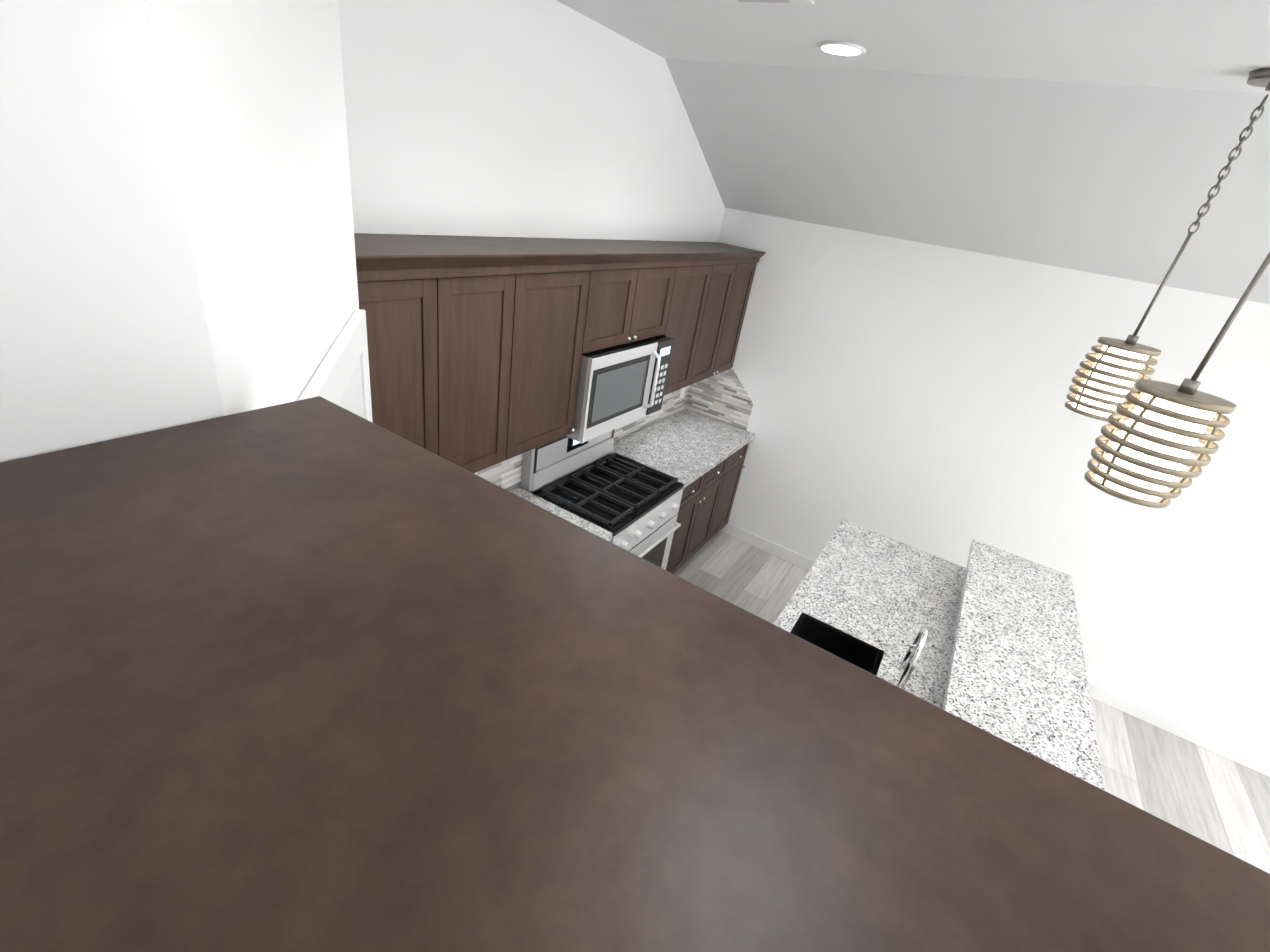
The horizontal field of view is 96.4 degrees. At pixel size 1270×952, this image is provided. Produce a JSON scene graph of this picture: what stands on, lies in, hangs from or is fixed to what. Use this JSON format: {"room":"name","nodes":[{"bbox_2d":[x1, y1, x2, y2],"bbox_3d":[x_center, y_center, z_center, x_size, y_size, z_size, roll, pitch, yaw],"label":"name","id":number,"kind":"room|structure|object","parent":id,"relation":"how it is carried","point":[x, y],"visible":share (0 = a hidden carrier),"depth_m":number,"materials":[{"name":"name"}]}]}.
{"room":"kitchen","nodes":[
{"label":"kitchen","id":0,"kind":"room"},
{"bbox_2d":[0,0,1269,759],"bbox_3d":[2.053,0.782,1.289,6.570,3.080,4.400,23,30,25],"label":"wall","id":1,"kind":"structure","parent":0,"point":[196,196],"depth_m":2.43,"materials":[{"name":"paint"}]},
{"bbox_2d":[297,309,372,422],"bbox_3d":[-0.734,0.716,1.549,0.024,2.125,0.977,0,28,-18],"label":"door frame","id":2,"kind":"structure","parent":1,"relation":"attached to","point":[330,378],"depth_m":1.17,"materials":[{"name":"white wood"}]},
{"bbox_2d":[338,358,364,418],"bbox_3d":[-0.739,0.756,1.554,0.523,2.032,0.469,23,30,25],"label":"pantry door","id":3,"kind":"structure","parent":1,"relation":"in","point":[351,399],"depth_m":1.32,"materials":[{"name":"white paint"}]},
{"bbox_2d":[355,241,533,472],"bbox_3d":[-0.803,-0.373,2.062,0.327,0.801,0.771,23,30,25],"label":"upper cabinet","id":4,"kind":"object","parent":1,"relation":"attached to","point":[478,346],"depth_m":1.95,"materials":[{"name":"brown wood"}]},
{"bbox_2d":[478,245,597,453],"bbox_3d":[-0.519,-0.539,2.479,0.327,0.801,0.520,23,30,25],"label":"upper cabinet","id":5,"kind":"object","parent":1,"relation":"attached to","point":[562,287],"depth_m":2.44,"materials":[{"name":"brown wood"}]},
{"bbox_2d":[474,368,752,490],"bbox_3d":[-0.170,-0.158,3.224,0.559,0.435,3.148,23,30,25],"label":"tile backsplash","id":6,"kind":"structure","parent":1,"relation":"attached to","point":[723,396],"depth_m":4.40,"materials":[{"name":"tile"}]},
{"bbox_2d":[679,387,685,398],"bbox_3d":[0.380,-0.672,4.504,0.006,0.115,0.072,23,30,25],"label":"outlet","id":7,"kind":"object","parent":6,"relation":"attached to","point":[682,392],"visible":0.23,"depth_m":4.48,"materials":[{"name":"white plastic"}]},
{"bbox_2d":[546,245,681,352],"bbox_3d":[-0.143,-0.917,2.898,0.327,0.403,0.777,23,30,25],"label":"upper cabinet","id":8,"kind":"object","parent":1,"relation":"attached to","point":[634,289],"depth_m":2.77,"materials":[{"name":"brown wood"}]},
{"bbox_2d":[567,335,673,442],"bbox_3d":[-0.160,-0.528,3.065,0.435,0.427,0.767,23,30,25],"label":"microwave","id":9,"kind":"object","parent":8,"relation":"attached to","point":[621,385],"visible":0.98,"depth_m":2.89,"materials":[{"name":"silver metal"}]},
{"bbox_2d":[634,245,721,395],"bbox_3d":[0.173,-0.944,3.496,0.327,0.801,0.517,23,30,25],"label":"upper cabinet","id":10,"kind":"object","parent":1,"relation":"attached to","point":[698,279],"depth_m":3.43,"materials":[{"name":"brown wood"}]},
{"bbox_2d":[678,245,760,381],"bbox_3d":[0.459,-1.112,3.916,0.327,0.801,0.781,23,30,25],"label":"upper cabinet","id":11,"kind":"object","parent":1,"relation":"attached to","point":[736,275],"depth_m":3.86,"materials":[{"name":"brown wood"}]},
{"bbox_2d":[730,525,1269,776],"bbox_3d":[3.274,1.523,3.542,5.909,0.105,0.018,23,30,25],"label":"baseboard","id":12,"kind":"structure","parent":1,"relation":"attached to","point":[1209,741],"depth_m":3.55,"materials":[{"name":"white wood"}]},
{"bbox_2d":[556,0,1269,303],"bbox_3d":[2.236,-0.295,0.735,6.570,0.630,4.400,23,30,25],"label":"ceiling","id":13,"kind":"structure","parent":0,"point":[1101,137],"depth_m":2.43,"materials":[{"name":"paint"}]},
{"bbox_2d":[719,0,813,4],"bbox_3d":[0.341,-1.466,1.699,0.310,0.010,0.310,23,30,25],"label":"ceiling vent","id":14,"kind":"object","parent":13,"relation":"in","point":[787,2],"visible":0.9,"depth_m":1.79,"materials":[{"name":"white metal"}]},
{"bbox_2d":[817,41,865,56],"bbox_3d":[0.791,-1.638,2.178,0.187,0.010,0.187,13,27,6],"label":"recessed light","id":15,"kind":"object","parent":13,"relation":"in","point":[841,48],"visible":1,"depth_m":2.12,"materials":[{"name":"white"}]},
{"bbox_2d":[1065,68,1269,420],"bbox_3d":[1.831,-0.718,1.931,0.223,1.085,0.223,23,30,25],"label":"pendant light","id":16,"kind":"object","parent":13,"relation":"hanging from","point":[1114,371],"visible":0.9,"depth_m":2.04,"materials":[{"name":"beige wood"}]},
{"bbox_2d":[1084,252,1269,507],"bbox_3d":[1.356,-0.440,1.232,0.223,1.085,0.223,23,30,25],"label":"pendant light","id":17,"kind":"object","parent":13,"relation":"hanging from","point":[1165,427],"visible":1,"depth_m":1.36,"materials":[{"name":"beige wood"}]},
{"bbox_2d":[673,531,1269,872],"bbox_3d":[1.822,2.136,1.986,6.570,0.001,4.400,23,30,25],"label":"floor","id":18,"kind":"structure","parent":0,"point":[1213,798],"depth_m":3.31,"materials":[{"name":"wood"}]},
{"bbox_2d":[521,429,683,569],"bbox_3d":[-0.189,0.350,3.435,0.691,1.185,0.761,23,30,25],"label":"range","id":19,"kind":"object","parent":18,"relation":"on","point":[631,506],"visible":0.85,"depth_m":3.23,"materials":[{"name":"silver metal"}]},
{"bbox_2d":[0,396,1269,951],"bbox_3d":[-0.251,1.197,0.671,1.171,2.218,0.701,23,30,25],"label":"cabinet","id":20,"kind":"object","parent":18,"relation":"on","point":[316,674],"visible":1,"depth_m":0.32,"materials":[{"name":"brown wood"}]},
{"bbox_2d":[611,453,734,572],"bbox_3d":[0.181,0.225,4.166,0.598,0.894,0.848,23,30,25],"label":"base cabinet","id":21,"kind":"object","parent":18,"relation":"on","point":[701,502],"depth_m":4.05,"materials":[{"name":"brown wood"}]},
{"bbox_2d":[511,489,611,540],"bbox_3d":[-0.692,0.377,2.544,0.630,0.040,1.178,23,30,25],"label":"countertop","id":22,"kind":"structure","parent":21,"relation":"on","point":[522,493],"depth_m":2.95,"materials":[{"name":"grey stone"}]},
{"bbox_2d":[608,409,754,488],"bbox_3d":[0.353,-0.235,4.081,0.630,0.040,1.185,23,30,25],"label":"countertop","id":23,"kind":"structure","parent":21,"relation":"on","point":[686,445],"depth_m":4.00,"materials":[{"name":"grey stone"}]},
{"bbox_2d":[715,445,747,533],"bbox_3d":[0.467,0.058,4.586,0.598,0.894,0.453,23,30,25],"label":"base cabinet","id":24,"kind":"object","parent":18,"relation":"on","point":[737,465],"depth_m":4.52,"materials":[{"name":"brown wood"}]},
{"bbox_2d":[774,519,969,708],"bbox_3d":[1.127,1.112,2.575,1.040,1.059,1.824,23,30,25],"label":"kitchen island","id":25,"kind":"object","parent":18,"relation":"on","point":[868,595],"depth_m":2.65,"materials":[{"name":"white stone"}]},
{"bbox_2d":[881,627,927,688],"bbox_3d":[0.962,0.687,2.050,0.096,0.354,0.192,23,30,25],"label":"faucet","id":26,"kind":"object","parent":25,"relation":"on","point":[910,659],"visible":0.65,"depth_m":1.97,"materials":[{"name":"silver metal"}]},
{"bbox_2d":[942,539,1103,789],"bbox_3d":[1.477,0.744,2.188,0.455,0.040,1.960,23,30,25],"label":"island countertop","id":27,"kind":"structure","parent":25,"relation":"on","point":[1018,675],"depth_m":2.19,"materials":[{"name":"white stone"}]}
]}

